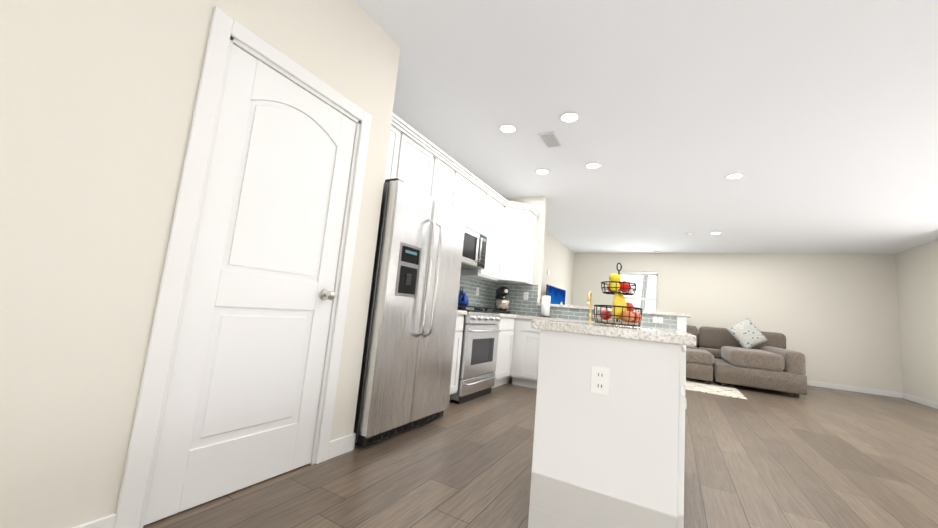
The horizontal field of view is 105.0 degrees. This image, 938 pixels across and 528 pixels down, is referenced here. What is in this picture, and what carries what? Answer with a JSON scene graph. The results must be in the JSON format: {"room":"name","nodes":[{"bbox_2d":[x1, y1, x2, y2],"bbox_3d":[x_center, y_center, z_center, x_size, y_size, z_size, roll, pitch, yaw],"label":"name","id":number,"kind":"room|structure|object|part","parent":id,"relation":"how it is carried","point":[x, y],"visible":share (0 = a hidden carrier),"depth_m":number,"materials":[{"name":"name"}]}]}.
{"room":"kitchen and living room","nodes":[
{"label":"kitchen and living room","id":0,"kind":"room"},
{"bbox_2d":[0,0,399,527],"bbox_3d":[-1.781,-0.443,1.257,0.900,2.740,3.200,1,-8,30],"label":"wall","id":1,"kind":"structure","parent":0,"point":[97,101],"depth_m":1.25,"materials":[{"name":"paint"}]},
{"bbox_2d":[72,513,115,527],"bbox_3d":[-1.765,0.787,0.400,0.014,0.100,2.050,1,-8,30],"label":"baseboard","id":2,"kind":"structure","parent":1,"relation":"attached to","point":[108,521],"depth_m":1.25,"materials":[{"name":"white"}]},
{"bbox_2d":[114,6,371,527],"bbox_3d":[-1.003,0.014,1.836,0.136,2.115,0.930,1,-8,30],"label":"door frame","id":3,"kind":"structure","parent":1,"relation":"attached to","point":[146,431],"depth_m":1.50,"materials":[{"name":"white wood"}]},
{"bbox_2d":[143,44,355,525],"bbox_3d":[-0.952,0.059,1.799,0.112,2.010,0.738,1,-8,30],"label":"pantry door","id":4,"kind":"structure","parent":1,"relation":"in","point":[241,406],"depth_m":1.73,"materials":[{"name":"white wood"}]},
{"bbox_2d":[330,432,355,451],"bbox_3d":[-1.024,1.105,2.426,0.714,0.100,0.014,1,-8,30],"label":"baseboard","id":5,"kind":"structure","parent":1,"relation":"attached to","point":[341,445],"depth_m":2.19,"materials":[{"name":"white wood"}]},
{"bbox_2d":[494,196,546,314],"bbox_3d":[0.754,0.315,5.548,0.700,2.740,0.120,1,-8,30],"label":"wall","id":6,"kind":"structure","parent":0,"point":[539,202],"depth_m":5.45,"materials":[{"name":"paint"}]},
{"bbox_2d":[494,283,676,328],"bbox_3d":[1.478,0.546,5.025,2.465,0.458,0.008,1,-8,30],"label":"backsplash","id":7,"kind":"structure","parent":6,"relation":"attached to","point":[519,305],"depth_m":5.25,"materials":[{"name":"tile"}]},
{"bbox_2d":[523,292,528,299],"bbox_3d":[0.851,0.475,5.380,0.075,0.115,0.008,1,-8,30],"label":"electrical outlet plate","id":8,"kind":"object","parent":7,"relation":"attached to","point":[526,294],"depth_m":5.38,"materials":[{"name":"white plastic"}]},
{"bbox_2d":[653,317,662,322],"bbox_3d":[2.356,0.697,4.493,0.115,0.075,0.008,1,-8,30],"label":"electrical outlet plate","id":9,"kind":"object","parent":7,"relation":"attached to","point":[655,319],"depth_m":4.49,"materials":[{"name":"white plastic"}]},
{"bbox_2d":[143,382,937,527],"bbox_3d":[2.769,1.689,3.574,6.600,0.100,12.650,1,-8,30],"label":"floor","id":10,"kind":"structure","parent":0,"point":[818,457],"depth_m":2.29,"materials":[{"name":"brown wood"}]},
{"bbox_2d":[353,178,465,447],"bbox_3d":[-0.628,0.347,2.917,0.833,1.765,0.947,1,-8,30],"label":"refrigerator","id":11,"kind":"object","parent":10,"relation":"on","point":[405,374],"visible":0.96,"depth_m":2.57,"materials":[{"name":"silver metal"}]},
{"bbox_2d":[449,313,463,402],"bbox_3d":[-0.448,0.902,3.527,0.616,0.871,0.433,1,-8,30],"label":"base cabinet","id":12,"kind":"object","parent":10,"relation":"on","point":[459,319],"depth_m":3.49,"materials":[{"name":"white wood"}]},
{"bbox_2d":[457,310,466,314],"bbox_3d":[-0.396,0.452,3.584,0.636,0.040,0.422,1,-8,30],"label":"countertop","id":13,"kind":"structure","parent":12,"relation":"on","point":[458,311],"depth_m":3.52,"materials":[{"name":"white stone"}]},
{"bbox_2d":[450,285,500,403],"bbox_3d":[-0.094,0.811,4.041,0.704,1.240,0.752,1,-8,30],"label":"range","id":14,"kind":"object","parent":10,"relation":"on","point":[479,348],"visible":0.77,"depth_m":3.78,"materials":[{"name":"silver metal"}]},
{"bbox_2d":[458,286,468,304],"bbox_3d":[-0.092,0.382,4.339,0.223,0.227,0.223,1,-8,30],"label":"kettle","id":15,"kind":"object","parent":14,"relation":"on","point":[463,298],"visible":0.73,"depth_m":4.27,"materials":[{"name":"blue metal"}]},
{"bbox_2d":[491,317,515,388],"bbox_3d":[0.169,1.093,4.621,0.616,0.871,0.571,1,-8,30],"label":"base cabinet","id":16,"kind":"object","parent":10,"relation":"on","point":[505,338],"depth_m":4.52,"materials":[{"name":"white wood"}]},
{"bbox_2d":[500,313,515,316],"bbox_3d":[0.213,0.640,4.663,0.636,0.040,0.552,1,-8,30],"label":"countertop","id":17,"kind":"structure","parent":16,"relation":"on","point":[501,314],"depth_m":4.49,"materials":[{"name":"white stone"}]},
{"bbox_2d":[492,286,510,313],"bbox_3d":[0.482,0.521,5.258,0.336,0.387,0.344,1,-8,30],"label":"stand mixer","id":18,"kind":"object","parent":17,"relation":"on","point":[502,305],"visible":1,"depth_m":5.13,"materials":[{"name":"black plastic"}]},
{"bbox_2d":[511,317,540,388],"bbox_3d":[0.895,1.191,4.879,0.425,0.871,0.610,1,-8,30],"label":"base cabinet","id":19,"kind":"object","parent":10,"relation":"on","point":[525,356],"depth_m":4.65,"materials":[{"name":"white wood"}]},
{"bbox_2d":[504,313,679,330],"bbox_3d":[1.309,0.745,4.713,2.496,0.040,0.631,1,-8,30],"label":"countertop","id":20,"kind":"structure","parent":19,"relation":"on","point":[529,318],"depth_m":4.50,"materials":[{"name":"white stone"}]},
{"bbox_2d":[539,292,550,317],"bbox_3d":[1.082,0.570,5.080,0.170,0.357,0.170,1,-8,30],"label":"paper towel holder","id":21,"kind":"object","parent":20,"relation":"on","point":[545,305],"visible":1,"depth_m":5.03,"materials":[{"name":"white paper"}]},
{"bbox_2d":[587,291,595,320],"bbox_3d":[1.620,0.558,4.762,0.105,0.398,0.215,1,-8,30],"label":"faucet","id":22,"kind":"object","parent":20,"relation":"on","point":[590,303],"visible":0.9,"depth_m":4.81,"materials":[{"name":"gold metal"}]},
{"bbox_2d":[528,328,685,527],"bbox_3d":[0.883,0.842,2.069,0.575,0.871,1.428,1,-8,30],"label":"kitchen island","id":23,"kind":"object","parent":10,"relation":"on","point":[609,441],"depth_m":1.46,"materials":[{"name":"white wood"}]},
{"bbox_2d":[531,320,695,345],"bbox_3d":[0.923,0.391,2.130,0.640,0.040,1.490,1,-8,30],"label":"island countertop","id":24,"kind":"structure","parent":23,"relation":"on","point":[618,332],"depth_m":1.49,"materials":[{"name":"white stone"}]},
{"bbox_2d":[594,263,641,326],"bbox_3d":[0.929,0.185,2.244,0.281,0.394,0.281,1,-8,30],"label":"fruit basket","id":25,"kind":"object","parent":24,"relation":"on","point":[620,306],"visible":1,"depth_m":2.17,"materials":[{"name":"black metal"}]},
{"bbox_2d":[676,316,686,408],"bbox_3d":[2.572,1.179,4.372,0.123,1.068,0.180,1,-8,30],"label":"trim","id":26,"kind":"structure","parent":10,"relation":"on","point":[681,323],"depth_m":4.35,"materials":[{"name":"white wood"}]},
{"bbox_2d":[685,378,746,399],"bbox_3d":[3.591,2.127,6.982,2.480,0.012,2.850,1,-8,30],"label":"rug","id":27,"kind":"object","parent":10,"relation":"on","point":[716,388],"visible":0.25,"depth_m":5.80,"materials":[{"name":"white fabric"}]},
{"bbox_2d":[686,348,713,383],"bbox_3d":[4.132,1.881,6.813,0.750,0.526,1.120,1,-8,30],"label":"ottoman","id":28,"kind":"object","parent":27,"relation":"on","point":[699,363],"visible":0.56,"depth_m":6.27,"materials":[{"name":"grey"}]},
{"bbox_2d":[686,318,806,397],"bbox_3d":[4.595,1.629,7.368,3.270,1.242,2.400,1,-8,30],"label":"sectional sofa","id":29,"kind":"object","parent":27,"relation":"on","point":[747,352],"visible":0.44,"depth_m":6.07,"materials":[{"name":"grey"}]},
{"bbox_2d":[726,318,768,351],"bbox_3d":[5.595,1.416,7.247,0.520,0.520,0.170,-25,-31,-2],"label":"pillow","id":30,"kind":"object","parent":29,"relation":"on","point":[745,332],"depth_m":7.19,"materials":[{"name":"fabric"}]},
{"bbox_3d":[5.698,1.747,6.620,0.250,0.390,2.180,1,-8,30],"label":"arm","id":31,"kind":"part","parent":29,"relation":"part of"},
{"bbox_3d":[1.710,1.716,7.505,0.440,0.620,1.600,1,-8,30],"label":"media console","id":32,"kind":"object","parent":10,"relation":"on","visible":0},
{"bbox_2d":[546,284,565,304],"bbox_3d":[1.826,0.952,7.561,0.120,0.915,1.340,1,-8,30],"label":"screen","id":33,"kind":"object","parent":32,"relation":"on","point":[556,294],"visible":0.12,"depth_m":7.52,"materials":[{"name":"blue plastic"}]},
{"bbox_2d":[540,231,573,304],"bbox_3d":[0.768,0.433,6.489,0.200,2.740,8.550,1,-8,30],"label":"wall","id":34,"kind":"structure","parent":0,"point":[558,259],"depth_m":8.67,"materials":[{"name":"paint"}]},
{"bbox_2d":[384,117,407,181],"bbox_3d":[-0.862,-0.942,3.023,0.331,0.600,0.577,1,-8,30],"label":"upper cabinet","id":35,"kind":"object","parent":34,"relation":"attached to","point":[397,156],"depth_m":3.11,"materials":[{"name":"white wood"}]},
{"bbox_2d":[404,129,435,197],"bbox_3d":[-0.648,-0.876,3.401,0.331,0.600,0.577,1,-8,30],"label":"upper cabinet","id":36,"kind":"object","parent":34,"relation":"attached to","point":[416,160],"depth_m":3.40,"materials":[{"name":"white wood"}]},
{"bbox_2d":[432,149,455,207],"bbox_3d":[-0.433,-0.561,3.792,0.331,1.088,0.400,1,-8,30],"label":"upper cabinet","id":37,"kind":"object","parent":34,"relation":"attached to","point":[444,191],"depth_m":3.77,"materials":[{"name":"white wood"}]},
{"bbox_2d":[452,165,475,228],"bbox_3d":[-0.205,-0.731,4.189,0.331,0.616,0.454,1,-8,30],"label":"upper cabinet","id":38,"kind":"object","parent":34,"relation":"attached to","point":[465,183],"depth_m":4.16,"materials":[{"name":"white wood"}]},
{"bbox_2d":[461,226,486,268],"bbox_3d":[-0.121,-0.195,4.231,0.440,0.412,0.754,1,-8,30],"label":"microwave","id":39,"kind":"object","parent":38,"relation":"attached to","point":[474,249],"visible":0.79,"depth_m":4.21,"materials":[{"name":"silver metal"}]},
{"bbox_2d":[460,275,495,311],"bbox_3d":[-0.174,0.317,4.614,0.008,0.517,2.371,1,-8,30],"label":"backsplash","id":40,"kind":"structure","parent":34,"relation":"attached to","point":[485,297],"depth_m":5.18,"materials":[{"name":"tile"}]},
{"bbox_2d":[472,181,487,234],"bbox_3d":[-0.051,-0.683,4.461,0.331,0.616,0.454,1,-8,30],"label":"upper cabinet","id":41,"kind":"object","parent":34,"relation":"attached to","point":[481,190],"depth_m":4.47,"materials":[{"name":"white wood"}]},
{"bbox_2d":[460,189,507,280],"bbox_3d":[0.208,-0.368,4.887,0.371,1.088,0.626,1,-8,30],"label":"upper cabinet","id":42,"kind":"object","parent":34,"relation":"attached to","point":[496,215],"depth_m":4.83,"materials":[{"name":"white wood"}]},
{"bbox_2d":[492,201,539,284],"bbox_3d":[0.588,-0.281,5.315,0.614,1.088,0.613,1,-8,30],"label":"upper cabinet","id":43,"kind":"object","parent":34,"relation":"attached to","point":[520,235],"depth_m":5.12,"materials":[{"name":"white wood"}]},
{"bbox_2d":[355,0,937,253],"bbox_3d":[2.876,-1.164,3.663,6.600,0.100,12.050,1,-8,30],"label":"ceiling","id":44,"kind":"structure","parent":0,"point":[815,122],"depth_m":3.08,"materials":[{"name":"paint"}]},
{"bbox_2d":[498,124,517,133],"bbox_3d":[0.385,-1.343,3.583,0.196,0.008,0.196,1,-8,30],"label":"recessed light","id":45,"kind":"object","parent":44,"relation":"in","point":[507,128],"visible":1,"depth_m":3.58,"materials":[{"name":"white"}]},
{"bbox_2d":[535,169,549,174],"bbox_3d":[0.935,-1.170,4.579,0.196,0.008,0.196,1,-8,30],"label":"recessed light","id":46,"kind":"object","parent":44,"relation":"in","point":[542,171],"visible":0.98,"depth_m":4.58,"materials":[{"name":"white plastic"}]},
{"bbox_2d":[538,132,562,147],"bbox_3d":[0.846,-1.279,3.730,0.170,0.015,0.320,1,-8,30],"label":"ceiling vent","id":47,"kind":"object","parent":44,"relation":"in","point":[550,139],"visible":1,"depth_m":3.71,"materials":[{"name":"white metal"}]},
{"bbox_2d":[558,112,580,123],"bbox_3d":[0.915,-1.332,3.282,0.196,0.008,0.196,1,-8,30],"label":"recessed light","id":48,"kind":"object","parent":44,"relation":"in","point":[569,117],"visible":1,"depth_m":3.28,"materials":[{"name":"white"}]},
{"bbox_2d":[585,162,601,168],"bbox_3d":[1.469,-1.161,4.264,0.196,0.008,0.196,1,-8,30],"label":"recessed light","id":49,"kind":"object","parent":44,"relation":"in","point":[593,165],"visible":0.98,"depth_m":4.26,"materials":[{"name":"white"}]},
{"bbox_2d":[724,173,744,179],"bbox_3d":[3.099,-1.022,4.203,0.196,0.008,0.196,1,-8,30],"label":"recessed light","id":50,"kind":"object","parent":44,"relation":"in","point":[733,176],"visible":1,"depth_m":4.20,"materials":[{"name":"white"}]},
{"bbox_2d":[571,253,902,392],"bbox_3d":[5.579,1.115,8.505,6.200,2.740,0.200,1,-8,30],"label":"wall","id":51,"kind":"structure","parent":0,"point":[833,318],"depth_m":7.65,"materials":[{"name":"paint"}]},
{"bbox_2d":[620,275,657,310],"bbox_3d":[4.298,0.874,9.209,1.010,1.380,0.165,1,-8,30],"label":"window","id":52,"kind":"structure","parent":51,"relation":"in","point":[643,298],"depth_m":9.14,"materials":[{"name":"white"}]},
{"bbox_2d":[620,271,657,275],"bbox_3d":[4.345,0.238,9.270,0.910,0.089,0.045,1,-8,30],"label":"window blinds","id":53,"kind":"object","parent":51,"relation":"attached to","point":[637,273],"visible":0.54,"depth_m":9.26,"materials":[{"name":"white plastic"}]},
{"bbox_2d":[807,380,901,397],"bbox_3d":[5.401,2.403,8.257,6.180,0.100,0.014,1,-8,30],"label":"baseboard","id":54,"kind":"structure","parent":51,"relation":"attached to","point":[811,383],"depth_m":7.03,"materials":[{"name":"white wood"}]},
{"bbox_2d":[895,240,937,402],"bbox_3d":[5.508,0.287,1.867,0.200,2.740,11.950,1,-8,30],"label":"wall","id":55,"kind":"structure","parent":0,"point":[917,278],"depth_m":6.33,"materials":[{"name":"paint"}]},
{"bbox_2d":[902,393,937,408],"bbox_3d":[5.298,1.590,1.758,0.014,0.100,11.550,1,-8,30],"label":"baseboard","id":56,"kind":"structure","parent":55,"relation":"attached to","point":[929,403],"depth_m":6.23,"materials":[{"name":"white wood"}]},
{"bbox_3d":[1.756,1.163,4.835,1.775,1.068,0.120,1,-8,30],"label":"wall","id":57,"kind":"structure","parent":0,"visible":0},
{"bbox_2d":[536,303,690,317],"bbox_3d":[1.891,0.623,4.908,1.920,0.038,0.305,1,-8,30],"label":"bar","id":58,"kind":"object","parent":57,"relation":"on","point":[643,312],"visible":0.71,"depth_m":4.61,"materials":[{"name":"stone"}]},
{"label":"outside","id":59,"kind":"structure","parent":0,"visible":0},
{"bbox_2d":[621,275,655,310],"bbox_3d":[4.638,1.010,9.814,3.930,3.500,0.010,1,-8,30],"label":"view","id":60,"kind":"structure","parent":59,"point":[651,293],"depth_m":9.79,"materials":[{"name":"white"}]}
]}

